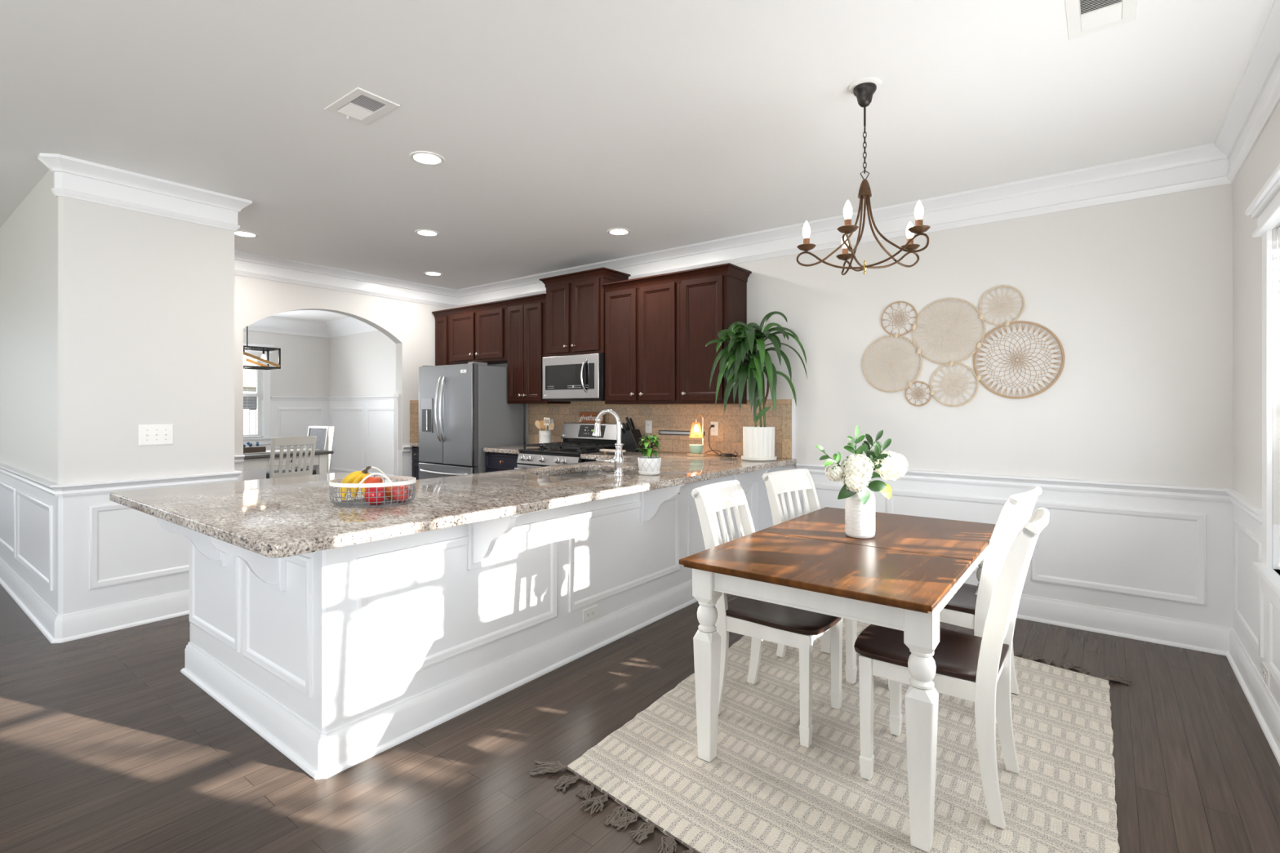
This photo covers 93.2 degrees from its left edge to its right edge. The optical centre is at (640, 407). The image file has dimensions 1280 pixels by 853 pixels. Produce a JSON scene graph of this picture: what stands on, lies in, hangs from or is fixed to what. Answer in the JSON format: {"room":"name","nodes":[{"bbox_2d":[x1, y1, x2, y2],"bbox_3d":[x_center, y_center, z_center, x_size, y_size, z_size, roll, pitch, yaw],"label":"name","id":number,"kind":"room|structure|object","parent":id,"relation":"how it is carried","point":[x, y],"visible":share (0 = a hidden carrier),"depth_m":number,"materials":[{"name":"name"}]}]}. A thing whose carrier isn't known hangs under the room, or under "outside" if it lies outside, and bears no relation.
{"room":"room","nodes":[
{"label":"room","id":0,"kind":"room"},
{"bbox_2d":[0,169,234,615],"bbox_3d":[-4.955,-0.039,5.231,4.970,2.699,0.860,0,0,37],"label":"wall pier","id":1,"kind":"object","parent":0,"point":[114,321],"visible":0.71,"depth_m":3.69,"materials":[{"name":"paint"}]},
{"bbox_2d":[0,480,16,557],"bbox_3d":[-4.832,0.810,4.587,1.170,0.490,0.013,0,0,37],"label":"trim","id":2,"kind":"structure","parent":1,"relation":"attached to","point":[7,486],"depth_m":4.32,"materials":[{"name":"white paint"}]},
{"bbox_2d":[0,462,57,496],"bbox_3d":[-5.229,0.465,4.878,4.966,0.068,0.034,0,0,37],"label":"trim","id":3,"kind":"structure","parent":1,"relation":"attached to","point":[42,484],"depth_m":3.84,"materials":[{"name":"white paint"}]},
{"bbox_2d":[0,557,57,643],"bbox_3d":[-5.228,1.238,4.880,4.964,0.146,0.030,0,0,37],"label":"baseboard","id":4,"kind":"structure","parent":1,"relation":"attached to","point":[37,611],"depth_m":3.85,"materials":[{"name":"white paint"}]},
{"bbox_2d":[15,488,52,591],"bbox_3d":[-3.847,0.810,3.833,1.170,0.490,0.013,0,0,37],"label":"trim","id":5,"kind":"structure","parent":1,"relation":"attached to","point":[47,583],"depth_m":3.78,"materials":[{"name":"white paint"}]},
{"bbox_2d":[40,152,62,195],"bbox_3d":[-3.241,-1.285,3.353,0.090,0.207,0.078,0,0,-8],"label":"trim","id":6,"kind":"structure","parent":1,"relation":"attached to","point":[52,160],"depth_m":3.36,"materials":[{"name":"white paint"}]},
{"bbox_2d":[61,590,189,643],"bbox_3d":[-2.960,1.238,3.725,0.030,0.146,0.884,0,0,37],"label":"baseboard","id":7,"kind":"object","parent":1,"relation":"attached to","point":[89,623],"visible":0.66,"depth_m":3.59,"materials":[{"name":"white paint"}]},
{"bbox_2d":[88,502,189,589],"bbox_3d":[-2.970,0.807,3.727,0.013,0.483,0.634,0,0,37],"label":"trim","id":8,"kind":"structure","parent":1,"relation":"attached to","point":[94,582],"depth_m":3.51,"materials":[{"name":"white paint"}]},
{"bbox_2d":[61,471,242,496],"bbox_3d":[-2.958,0.465,3.725,0.034,0.068,0.890,0,0,37],"label":"trim","id":9,"kind":"structure","parent":1,"relation":"attached to","point":[103,486],"depth_m":3.67,"materials":[{"name":"white paint"}]},
{"bbox_2d":[57,154,252,231],"bbox_3d":[-2.932,-1.285,3.722,0.078,0.207,0.952,0,0,37],"label":"trim","id":10,"kind":"structure","parent":1,"relation":"attached to","point":[82,180],"depth_m":3.67,"materials":[{"name":"white paint"}]},
{"bbox_2d":[138,424,173,445],"bbox_3d":[-2.970,0.171,3.721,0.018,0.128,0.174,0,0,37],"label":"light switch","id":11,"kind":"object","parent":1,"relation":"attached to","point":[148,434],"visible":1,"depth_m":3.72,"materials":[{"name":"white plastic"}]},
{"bbox_2d":[243,330,328,480],"bbox_3d":[-6.165,-0.039,8.759,0.120,2.699,3.470,0,0,37],"label":"wall","id":12,"kind":"structure","parent":0,"point":[304,371],"depth_m":9.57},
{"bbox_2d":[243,342,274,445],"bbox_3d":[-6.158,-0.189,8.735,0.204,1.518,1.550,0,0,37],"label":"window","id":13,"kind":"structure","parent":12,"relation":"in","point":[266,440],"depth_m":9.24,"materials":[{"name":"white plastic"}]},
{"bbox_2d":[243,351,262,437],"bbox_3d":[-6.154,-0.185,8.732,0.056,1.278,1.272,0,0,37],"label":"window blind","id":14,"kind":"object","parent":13,"relation":"attached to","point":[259,354],"visible":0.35,"depth_m":9.10,"materials":[{"name":"white paint"}]},
{"bbox_2d":[243,315,328,337],"bbox_3d":[-6.072,-1.266,8.675,0.130,0.244,3.250,0,0,37],"label":"trim","id":15,"kind":"structure","parent":12,"relation":"attached to","point":[272,324],"depth_m":9.45,"materials":[{"name":"white paint"}]},
{"bbox_2d":[270,395,328,399],"bbox_3d":[-5.392,-0.141,9.641,0.034,0.053,0.890,0,0,37],"label":"trim","id":16,"kind":"structure","parent":12,"relation":"attached to","point":[272,397],"depth_m":9.61,"materials":[{"name":"white paint"}]},
{"bbox_2d":[277,408,324,470],"bbox_3d":[-5.398,0.520,9.651,0.013,1.020,0.700,0,0,37],"label":"trim","id":17,"kind":"structure","parent":12,"relation":"attached to","point":[279,410],"depth_m":9.53,"materials":[{"name":"white paint"}]},
{"bbox_2d":[234,274,453,480],"bbox_3d":[-3.106,-0.039,6.163,0.140,2.699,3.068,0,0,37],"label":"wall","id":18,"kind":"structure","parent":0,"point":[410,325],"depth_m":6.41,"materials":[{"name":"paint"}]},
{"bbox_2d":[234,249,457,307],"bbox_3d":[-3.027,-1.285,6.103,0.078,0.207,2.868,0,0,37],"label":"trim","id":19,"kind":"structure","parent":18,"relation":"attached to","point":[246,264],"depth_m":6.09,"materials":[{"name":"white paint"}]},
{"bbox_2d":[391,394,398,475],"bbox_3d":[-2.722,0.583,6.756,0.088,1.455,0.046,0,0,37],"label":"trim","id":20,"kind":"structure","parent":18,"relation":"attached to","point":[395,396],"depth_m":6.74,"materials":[{"name":"white paint"}]},
{"bbox_2d":[328,330,395,475],"bbox_3d":[-3.560,-0.039,8.873,3.877,2.699,0.120,0,0,37],"label":"wall","id":21,"kind":"structure","parent":0,"point":[362,364],"depth_m":9.37,"materials":[{"name":"paint"}]},
{"bbox_2d":[331,408,364,472],"bbox_3d":[-4.671,0.520,9.640,1.020,1.020,0.013,0,0,37],"label":"trim","id":22,"kind":"structure","parent":21,"relation":"attached to","point":[332,409],"depth_m":9.59,"materials":[{"name":"white paint"}]},
{"bbox_2d":[324,316,378,337],"bbox_3d":[-3.636,-1.266,8.774,3.877,0.244,0.130,0,0,37],"label":"trim","id":23,"kind":"structure","parent":21,"relation":"attached to","point":[347,326],"depth_m":9.51,"materials":[{"name":"white paint"}]},
{"bbox_2d":[328,395,393,399],"bbox_3d":[-3.607,-0.141,8.812,3.877,0.053,0.034,0,0,37],"label":"trim","id":24,"kind":"structure","parent":21,"relation":"attached to","point":[362,397],"depth_m":9.31,"materials":[{"name":"white paint"}]},
{"bbox_2d":[367,408,393,475],"bbox_3d":[-3.762,0.520,8.944,1.050,1.020,0.013,0,0,37],"label":"trim","id":25,"kind":"structure","parent":21,"relation":"attached to","point":[368,409],"depth_m":9.24,"materials":[{"name":"white paint"}]},
{"bbox_2d":[0,0,1274,321],"bbox_3d":[-3.900,-1.438,2.893,11.089,0.100,10.150,0,0,37],"label":"ceiling","id":26,"kind":"structure","parent":0,"point":[556,126],"depth_m":2.80,"materials":[{"name":"white paint"}]},
{"bbox_2d":[243,325,280,369],"bbox_3d":[-4.944,-0.931,7.146,0.364,0.914,1.155,0,0,37],"label":"lantern chandelier","id":27,"kind":"object","parent":26,"relation":"hanging from","point":[263,358],"visible":0.29,"depth_m":7.45,"materials":[{"name":"black metal"}]},
{"bbox_2d":[324,87,399,124],"bbox_3d":[-1.287,-1.379,2.798,0.310,0.019,0.198,0,0,37],"label":"ceiling vent","id":28,"kind":"object","parent":26,"relation":"in","point":[360,105],"visible":1,"depth_m":2.79,"materials":[{"name":"white plastic"}]},
{"bbox_2d":[409,151,444,165],"bbox_3d":[-1.188,-1.385,3.378,0.186,0.006,0.186,0,0,37],"label":"recessed light","id":29,"kind":"object","parent":26,"relation":"in","point":[428,158],"visible":1,"depth_m":3.37,"materials":[{"name":"white plastic"}]},
{"bbox_2d":[607,228,630,235],"bbox_3d":[-0.169,-1.385,4.792,0.186,0.006,0.186,0,0,37],"label":"recessed light","id":30,"kind":"object","parent":26,"relation":"in","point":[617,232],"visible":1,"depth_m":4.79,"materials":[{"name":"white"}]},
{"bbox_2d":[795,77,930,275],"bbox_3d":[0.954,-0.982,2.597,0.566,0.814,0.544,0,0,37],"label":"chandelier","id":31,"kind":"object","parent":26,"relation":"hanging from","point":[864,89],"visible":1,"depth_m":2.60,"materials":[{"name":"brown metal"}]},
{"bbox_2d":[1064,0,1137,39],"bbox_3d":[1.600,-1.379,2.103,0.197,0.019,0.306,0,0,37],"label":"ceiling vent","id":32,"kind":"object","parent":26,"relation":"in","point":[1083,17],"visible":1,"depth_m":2.13,"materials":[{"name":"white plastic"}]},
{"bbox_2d":[0,583,1279,852],"bbox_3d":[-3.900,1.351,2.893,11.089,0.080,10.150,0,0,37],"label":"floor","id":33,"kind":"structure","parent":0,"point":[106,746],"depth_m":2.25,"materials":[{"name":"brown wood"}]},
{"bbox_2d":[51,614,62,643],"bbox_3d":[-3.244,1.238,3.377,0.050,0.146,0.030,0,0,-8],"label":"baseboard","id":34,"kind":"structure","parent":33,"relation":"on","point":[58,623],"depth_m":3.38,"materials":[{"name":"white paint"}]},
{"bbox_2d":[243,447,333,474],"bbox_3d":[-4.748,0.928,7.188,0.960,0.765,1.740,0,0,37],"label":"dining table","id":35,"kind":"object","parent":33,"relation":"on","point":[255,460],"visible":0.16,"depth_m":7.17,"materials":[{"name":"grey wood"}]},
{"bbox_2d":[243,448,318,453],"bbox_3d":[-4.750,0.543,7.202,0.400,0.004,1.660,0,0,37],"label":"table runner","id":36,"kind":"object","parent":35,"relation":"on","point":[304,449],"visible":0.21,"depth_m":7.49,"materials":[{"name":"white fabric"}]},
{"bbox_2d":[243,441,266,453],"bbox_3d":[-4.741,0.479,7.164,0.160,0.124,0.510,0,0,37],"label":"trough","id":37,"kind":"object","parent":36,"relation":"on","point":[250,449],"visible":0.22,"depth_m":7.24,"materials":[{"name":"brown"}]},
{"bbox_2d":[269,435,316,478],"bbox_3d":[-3.971,0.812,6.739,0.560,0.997,0.486,0,0,32],"label":"chair","id":38,"kind":"object","parent":33,"relation":"on","point":[290,441],"visible":0.46,"depth_m":6.60,"materials":[{"name":"grey"}]},
{"bbox_2d":[266,426,333,479],"bbox_3d":[-4.486,0.785,7.996,0.500,1.050,0.640,0,0,34],"label":"upholstered chair","id":39,"kind":"object","parent":33,"relation":"on","point":[324,434],"visible":0.34,"depth_m":8.09,"materials":[{"name":"grey"}]},
{"bbox_2d":[412,446,420,479],"bbox_3d":[-2.242,0.874,6.891,0.341,0.873,0.657,0,0,37],"label":"base cabinet","id":40,"kind":"object","parent":33,"relation":"on","point":[415,461],"visible":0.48,"depth_m":6.71,"materials":[{"name":"black paint"}]},
{"bbox_2d":[151,468,771,779],"bbox_3d":[-0.623,0.874,3.751,1.705,0.874,3.677,0,0,37],"label":"base cabinet","id":41,"kind":"object","parent":33,"relation":"on","point":[337,658],"visible":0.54,"depth_m":2.60,"materials":[{"name":"white paint"}]},
{"bbox_2d":[109,451,795,558],"bbox_3d":[-0.640,0.416,3.748,1.805,0.040,3.701,0,0,37],"label":"countertop","id":42,"kind":"structure","parent":41,"relation":"on","point":[276,517],"depth_m":2.59,"materials":[{"name":"stone"}]},
{"bbox_2d":[328,466,416,507],"bbox_3d":[-1.102,0.326,2.500,0.317,0.138,0.301,0,0,37],"label":"fruit basket","id":43,"kind":"object","parent":42,"relation":"on","point":[357,503],"visible":0.82,"depth_m":2.42,"materials":[{"name":"white metal"}]},
{"bbox_2d":[339,466,367,500],"bbox_3d":[-1.177,0.311,2.487,0.106,0.133,0.048,0,0,-39],"label":"banana","id":44,"kind":"object","parent":43,"relation":"in","point":[351,477],"visible":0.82,"depth_m":2.47,"materials":[{"name":"yellow food"}]},
{"bbox_2d":[364,487,386,504],"bbox_3d":[-1.069,0.352,2.441,0.080,0.078,0.079,0,0,37],"label":"apple","id":45,"kind":"object","parent":43,"relation":"in","point":[371,489],"visible":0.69,"depth_m":2.41,"materials":[{"name":"red food"}]},
{"bbox_2d":[391,484,410,502],"bbox_3d":[-0.990,0.352,2.502,0.076,0.074,0.075,0,0,37],"label":"apple","id":46,"kind":"object","parent":43,"relation":"in","point":[406,486],"visible":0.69,"depth_m":2.47,"materials":[{"name":"red plant"}]},
{"bbox_2d":[552,471,614,476],"bbox_3d":[-0.348,0.524,3.793,0.427,0.174,0.692,0,0,37],"label":"sink","id":47,"kind":"object","parent":42,"relation":"in","point":[588,473],"visible":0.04,"depth_m":4.10,"materials":[{"name":"grey metal"}]},
{"bbox_2d":[592,408,623,474],"bbox_3d":[-0.203,0.203,3.608,0.219,0.386,0.108,0,0,29],"label":"kitchen faucet","id":48,"kind":"object","parent":42,"relation":"on","point":[618,460],"visible":1,"depth_m":3.58,"materials":[{"name":"silver metal"}]},
{"bbox_2d":[621,429,645,452],"bbox_3d":[-0.072,0.297,5.426,0.110,0.199,0.248,0,0,-44],"label":"knife block","id":49,"kind":"object","parent":42,"relation":"on","point":[630,439],"visible":0.69,"depth_m":5.37,"materials":[{"name":"black wood"}]},
{"bbox_2d":[637,434,661,475],"bbox_3d":[0.052,0.280,3.568,0.148,0.232,0.150,0,0,37],"label":"potted plant","id":50,"kind":"object","parent":42,"relation":"on","point":[647,464],"visible":1,"depth_m":3.52,"materials":[{"name":"green plant"}]},
{"bbox_2d":[687,413,706,457],"bbox_3d":[0.454,0.226,4.889,0.152,0.340,0.120,0,0,37],"label":"lamp","id":51,"kind":"object","parent":42,"relation":"on","point":[696,426],"visible":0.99,"depth_m":4.86,"materials":[{"name":"brown wood"}]},
{"bbox_2d":[705,311,807,461],"bbox_3d":[0.864,-0.163,4.506,0.692,1.118,0.340,0,0,-26],"label":"dracaena","id":52,"kind":"object","parent":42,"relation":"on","point":[758,442],"visible":1,"depth_m":4.48,"materials":[{"name":"green plant"}]},
{"bbox_2d":[582,604,597,623],"bbox_3d":[-0.269,1.117,3.272,0.007,0.072,0.116,0,0,37],"label":"outlet","id":53,"kind":"object","parent":41,"relation":"attached to","point":[589,614],"visible":1,"depth_m":3.27,"materials":[{"name":"white plastic"}]},
{"bbox_2d":[418,361,523,479],"bbox_3d":[-1.810,0.424,6.376,0.903,1.732,0.737,0,0,37],"label":"refrigerator","id":54,"kind":"object","parent":33,"relation":"on","point":[464,409],"visible":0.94,"depth_m":6.09,"materials":[{"name":"grey"}]},
{"bbox_2d":[485,452,519,472],"bbox_3d":[-1.133,0.874,6.032,0.535,0.873,0.672,0,0,37],"label":"base cabinet","id":55,"kind":"object","parent":33,"relation":"on","point":[495,462],"visible":0.22,"depth_m":5.82,"materials":[{"name":"black paint"}]},
{"bbox_2d":[483,444,538,453],"bbox_3d":[-1.135,0.416,6.035,0.548,0.040,0.672,0,0,37],"label":"countertop","id":56,"kind":"structure","parent":55,"relation":"on","point":[508,449],"depth_m":5.82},
{"bbox_2d":[538,430,551,445],"bbox_3d":[-0.943,0.315,6.013,0.128,0.163,0.128,0,0,37],"label":"utensil crock","id":57,"kind":"object","parent":56,"relation":"on","point":[544,437],"visible":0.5,"depth_m":5.96,"materials":[{"name":"white ceramic"}]},
{"bbox_2d":[514,422,626,469],"bbox_3d":[-0.645,0.718,5.589,0.772,1.125,0.734,0,0,37],"label":"gas range","id":58,"kind":"object","parent":33,"relation":"on","point":[578,437],"visible":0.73,"depth_m":5.56,"materials":[{"name":"silver metal"}]},
{"bbox_2d":[518,447,615,454],"bbox_3d":[-0.648,0.397,5.585,0.764,0.016,0.580,0,0,37],"label":"cooktop","id":59,"kind":"object","parent":58,"relation":"in","point":[540,451],"depth_m":5.46,"materials":[{"name":"metal"}]},
{"bbox_2d":[578,412,604,423],"bbox_3d":[-0.471,0.101,5.883,0.310,0.106,0.028,0,0,37],"label":"wooden sign","id":60,"kind":"object","parent":58,"relation":"on","point":[584,417],"visible":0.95,"depth_m":5.89,"materials":[{"name":"brown wood"}]},
{"bbox_2d":[529,617,1131,852],"bbox_3d":[0.966,1.300,2.598,1.847,0.020,2.710,0,0,37],"label":"area rug","id":61,"kind":"object","parent":33,"relation":"on","point":[763,791],"visible":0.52,"depth_m":2.17,"materials":[{"name":"fabric"}]},
{"bbox_2d":[691,480,842,747],"bbox_3d":[0.561,0.824,2.607,0.583,0.947,0.423,0,0,36],"label":"dining chair","id":62,"kind":"object","parent":61,"relation":"on","point":[761,620],"visible":0.66,"depth_m":2.54,"materials":[{"name":"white wood"}]},
{"bbox_2d":[762,468,857,684],"bbox_3d":[0.980,0.824,3.145,0.423,0.947,0.584,0,0,-42],"label":"dining chair","id":63,"kind":"object","parent":61,"relation":"on","point":[780,482],"visible":0.38,"depth_m":3.23,"materials":[{"name":"white paint"}]},
{"bbox_2d":[679,506,995,852],"bbox_3d":[0.916,0.924,2.512,0.844,0.747,1.458,0,0,37],"label":"dining table","id":64,"kind":"object","parent":61,"relation":"on","point":[902,577],"visible":0.82,"depth_m":2.12,"materials":[{"name":"brown wood"}]},
{"bbox_2d":[844,486,875,538],"bbox_3d":[0.939,0.430,2.587,0.122,0.240,0.122,0,0,-20],"label":"flower vase","id":65,"kind":"object","parent":64,"relation":"on","point":[860,518],"visible":0.86,"depth_m":2.54,"materials":[{"name":"white ceramic"}]},
{"bbox_2d":[815,444,846,478],"bbox_3d":[0.843,0.306,2.565,0.198,0.289,0.040,0,0,-2],"label":"leafy branch","id":66,"kind":"object","parent":65,"relation":"in","point":[837,455],"visible":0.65,"depth_m":2.57,"materials":[{"name":"green plant"}]},
{"bbox_2d":[824,463,844,481],"bbox_3d":[0.860,0.369,2.576,0.142,0.262,0.090,0,0,23],"label":"hydrangea","id":67,"kind":"object","parent":65,"relation":"in","point":[835,475],"visible":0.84,"depth_m":2.56,"materials":[{"name":"beige plant"}]},
{"bbox_2d":[837,484,856,499],"bbox_3d":[0.890,0.345,2.546,0.125,0.083,0.038,0,0,-25],"label":"leaf","id":68,"kind":"object","parent":65,"relation":"in","point":[843,494],"visible":0.44,"depth_m":2.53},
{"bbox_2d":[841,473,868,492],"bbox_3d":[0.897,0.381,2.537,0.105,0.239,0.106,0,0,-8],"label":"hydrangea","id":69,"kind":"object","parent":65,"relation":"in","point":[854,484],"visible":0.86,"depth_m":2.50,"materials":[{"name":"beige plant"}]},
{"bbox_2d":[843,424,867,457],"bbox_3d":[0.924,0.262,2.590,0.100,0.376,0.044,0,0,-2],"label":"leafy branch","id":70,"kind":"object","parent":65,"relation":"in","point":[860,449],"visible":0.52,"depth_m":2.59,"materials":[{"name":"green plant"}]},
{"bbox_2d":[840,453,874,481],"bbox_3d":[0.918,0.348,2.559,0.140,0.305,0.140,0,0,37],"label":"hydrangea","id":71,"kind":"object","parent":65,"relation":"in","point":[856,464],"visible":0.83,"depth_m":2.52,"materials":[{"name":"beige plant"}]},
{"bbox_2d":[862,430,883,460],"bbox_3d":[0.984,0.274,2.604,0.150,0.353,0.062,0,0,-3],"label":"leafy branch","id":72,"kind":"object","parent":65,"relation":"in","point":[879,434],"visible":0.41,"depth_m":2.61,"materials":[{"name":"green plant"}]},
{"bbox_2d":[866,480,886,491],"bbox_3d":[0.972,0.328,2.544,0.110,0.048,0.043,0,0,37],"label":"leaf","id":73,"kind":"object","parent":65,"relation":"in","point":[877,485],"visible":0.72,"depth_m":2.52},
{"bbox_2d":[865,438,891,478],"bbox_3d":[0.998,0.292,2.572,0.132,0.317,0.054,0,0,6],"label":"leafy branch","id":74,"kind":"object","parent":65,"relation":"in","point":[886,443],"visible":0.59,"depth_m":2.56,"materials":[{"name":"green plant"}]},
{"bbox_2d":[873,450,907,480],"bbox_3d":[1.051,0.342,2.594,0.175,0.317,0.152,0,0,37],"label":"hydrangea","id":75,"kind":"object","parent":65,"relation":"in","point":[895,467],"visible":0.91,"depth_m":2.54,"materials":[{"name":"beige plant"}]},
{"bbox_2d":[853,507,1049,829],"bbox_3d":[1.084,0.824,2.130,0.583,0.947,0.423,0,0,38],"label":"dining chair","id":76,"kind":"object","parent":61,"relation":"on","point":[976,669],"visible":0.94,"depth_m":2.05,"materials":[{"name":"white paint"}]},
{"bbox_2d":[888,485,1042,723],"bbox_3d":[1.450,0.824,2.750,0.583,0.947,0.423,0,0,44],"label":"dining chair","id":77,"kind":"object","parent":61,"relation":"on","point":[966,609],"visible":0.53,"depth_m":2.53,"materials":[{"name":"white paint"}]},
{"bbox_2d":[742,426,774,457],"bbox_3d":[0.893,0.264,4.562,0.236,0.236,0.236,0,0,37],"label":"planter","id":78,"kind":"object","parent":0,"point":[757,441],"depth_m":4.46,"materials":[{"name":"white ceramic"}]},
{"bbox_2d":[487,183,1232,627],"bbox_3d":[0.453,-0.039,5.306,6.812,2.699,0.139,0,0,37],"label":"wall","id":79,"kind":"structure","parent":0,"point":[1136,295],"depth_m":3.71,"materials":[{"name":"paint"}]},
{"bbox_2d":[431,309,453,365],"bbox_3d":[-2.176,-0.565,7.011,0.257,1.060,0.367,0,0,37],"label":"upper cabinet","id":80,"kind":"object","parent":79,"relation":"attached to","point":[442,318],"visible":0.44,"depth_m":6.89,"materials":[{"name":"brown wood"}]},
{"bbox_2d":[445,300,506,364],"bbox_3d":[-1.679,-0.789,6.628,0.994,0.610,0.373,0,0,37],"label":"upper cabinet","id":81,"kind":"object","parent":79,"relation":"attached to","point":[477,333],"visible":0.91,"depth_m":6.47,"materials":[{"name":"brown wood"}]},
{"bbox_2d":[503,293,570,404],"bbox_3d":[-1.050,-0.565,6.145,0.588,1.060,0.373,0,0,37],"label":"upper cabinet","id":82,"kind":"object","parent":79,"relation":"attached to","point":[526,315],"visible":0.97,"depth_m":6.02,"materials":[{"name":"brown wood"}]},
{"bbox_2d":[539,266,631,356],"bbox_3d":[-0.531,-0.860,5.736,0.819,0.750,0.393,0,0,37],"label":"upper cabinet","id":83,"kind":"object","parent":79,"relation":"attached to","point":[575,301],"visible":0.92,"depth_m":5.58,"materials":[{"name":"brown wood"}]},
{"bbox_2d":[542,353,604,401],"bbox_3d":[-0.548,-0.269,5.713,0.718,0.422,0.448,0,0,37],"label":"microwave","id":84,"kind":"object","parent":83,"relation":"attached to","point":[580,377],"visible":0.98,"depth_m":5.55,"materials":[{"name":"silver metal"}]},
{"bbox_2d":[601,271,679,404],"bbox_3d":[0.084,-0.561,5.277,0.802,1.067,0.373,0,0,37],"label":"upper cabinet","id":85,"kind":"object","parent":79,"relation":"attached to","point":[642,314],"visible":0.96,"depth_m":5.13,"materials":[{"name":"brown wood"}]},
{"bbox_2d":[658,430,704,435],"bbox_3d":[0.356,0.226,5.295,0.475,0.038,0.014,0,0,37],"label":"magnetic knife strip","id":86,"kind":"object","parent":79,"relation":"attached to","point":[660,432],"visible":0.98,"depth_m":5.33,"materials":[{"name":"grey"}]},
{"bbox_2d":[676,262,751,404],"bbox_3d":[0.595,-0.561,4.886,0.483,1.067,0.373,0,0,37],"label":"upper cabinet","id":87,"kind":"object","parent":79,"relation":"attached to","point":[713,298],"visible":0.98,"depth_m":4.79,"materials":[{"name":"brown wood"}]},
{"bbox_2d":[791,399,795,458],"bbox_3d":[1.183,0.167,4.676,0.022,0.460,0.012,0,0,37],"label":"trim","id":88,"kind":"structure","parent":79,"relation":"attached to","point":[793,400],"depth_m":4.67,"materials":[{"name":"white paint"}]},
{"bbox_2d":[803,483,874,515],"bbox_3d":[1.452,0.823,4.470,0.530,0.495,0.013,0,0,37],"label":"trim","id":89,"kind":"structure","parent":79,"relation":"attached to","point":[820,486],"depth_m":4.51,"materials":[{"name":"white paint"}]},
{"bbox_2d":[456,142,1232,307],"bbox_3d":[0.446,-1.285,5.199,6.692,0.207,0.078,0,0,37],"label":"trim","id":90,"kind":"structure","parent":79,"relation":"attached to","point":[1205,166],"depth_m":3.97,"materials":[{"name":"white paint"}]},
{"bbox_2d":[886,489,1008,572],"bbox_3d":[2.034,0.823,4.024,0.765,0.495,0.013,0,0,37],"label":"trim","id":91,"kind":"structure","parent":79,"relation":"attached to","point":[993,500],"depth_m":4.03,"materials":[{"name":"white paint"}]},
{"bbox_2d":[795,462,1230,502],"bbox_3d":[2.159,0.465,3.915,2.411,0.068,0.034,0,0,37],"label":"trim","id":92,"kind":"structure","parent":79,"relation":"attached to","point":[1086,486],"depth_m":3.61,"materials":[{"name":"white paint"}]},
{"bbox_2d":[1030,501,1206,606],"bbox_3d":[2.724,0.823,3.495,0.799,0.495,0.013,0,0,37],"label":"trim","id":93,"kind":"structure","parent":79,"relation":"attached to","point":[1200,519],"depth_m":3.42,"materials":[{"name":"white paint"}]},
{"bbox_2d":[1016,594,1231,656],"bbox_3d":[2.030,1.238,4.016,2.739,0.146,0.030,0,0,37],"label":"baseboard","id":94,"kind":"structure","parent":79,"relation":"attached to","point":[1186,634],"depth_m":3.44,"materials":[{"name":"white paint"}]},
{"bbox_2d":[1232,102,1279,708],"bbox_3d":[0.434,-0.039,-0.427,0.130,2.699,10.150,0,0,37],"label":"wall","id":95,"kind":"structure","parent":0,"point":[1264,158],"depth_m":2.81,"materials":[{"name":"paint"}]},
{"bbox_2d":[1225,488,1262,525],"bbox_3d":[2.858,0.465,2.873,0.034,0.068,0.838,0,0,37],"label":"trim","id":96,"kind":"structure","parent":95,"relation":"attached to","point":[1252,509],"depth_m":2.79,"materials":[{"name":"white paint"}]},
{"bbox_2d":[1214,0,1279,182],"bbox_3d":[0.226,-1.285,-0.527,0.078,0.207,9.438,0,0,37],"label":"trim","id":97,"kind":"structure","parent":95,"relation":"attached to","point":[1256,97],"depth_m":2.55,"materials":[{"name":"white paint"}]},
{"bbox_2d":[1233,519,1263,657],"bbox_3d":[2.855,0.823,2.852,0.013,0.495,0.670,0,0,37],"label":"trim","id":98,"kind":"structure","parent":95,"relation":"attached to","point":[1258,645],"depth_m":2.79,"materials":[{"name":"white paint"}]},
{"bbox_2d":[1226,627,1279,765],"bbox_3d":[0.245,1.238,-0.542,0.030,0.146,9.438,0,0,37],"label":"baseboard","id":99,"kind":"structure","parent":95,"relation":"attached to","point":[1261,701],"depth_m":2.62,"materials":[{"name":"white paint"}]},
{"bbox_2d":[1245,163,1279,611],"bbox_3d":[2.053,-0.038,1.728,0.204,1.598,1.990,0,0,37],"label":"window","id":100,"kind":"structure","parent":95,"relation":"in","point":[1265,206],"depth_m":2.44,"materials":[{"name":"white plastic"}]},
{"bbox_2d":[1274,226,1279,569],"bbox_3d":[2.323,-0.035,2.094,0.073,1.362,0.802,0,0,37],"label":"window blind","id":101,"kind":"object","parent":100,"relation":"attached to","point":[1277,390],"visible":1,"depth_m":2.39,"materials":[{"name":"white paint"}]},
{"bbox_2d":[1266,595,1279,688],"bbox_3d":[2.305,0.910,2.133,0.013,0.320,0.870,0,0,37],"label":"trim","id":102,"kind":"structure","parent":95,"relation":"attached to","point":[1270,665],"depth_m":2.45,"materials":[{"name":"white paint"}]},
{"label":"outside","id":103,"kind":"structure","parent":0,"visible":0},
{"bbox_3d":[0.000,1.811,0.000,120.000,0.100,120.000,0,0,37],"label":"ground","id":104,"kind":"structure","parent":103,"visible":0},
{"bbox_2d":[243,355,257,409],"bbox_3d":[-11.133,-0.664,18.603,4.500,4.850,9.600,0,0,37],"label":"house","id":105,"kind":"structure","parent":104,"relation":"on","point":[251,402],"depth_m":16.24,"materials":[{"name":"grey"}]},
{"bbox_2d":[243,408,257,435],"bbox_3d":[-7.933,0.900,14.320,0.030,1.720,9.090,0,0,37],"label":"window","id":106,"kind":"structure","parent":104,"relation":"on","point":[251,417],"depth_m":13.40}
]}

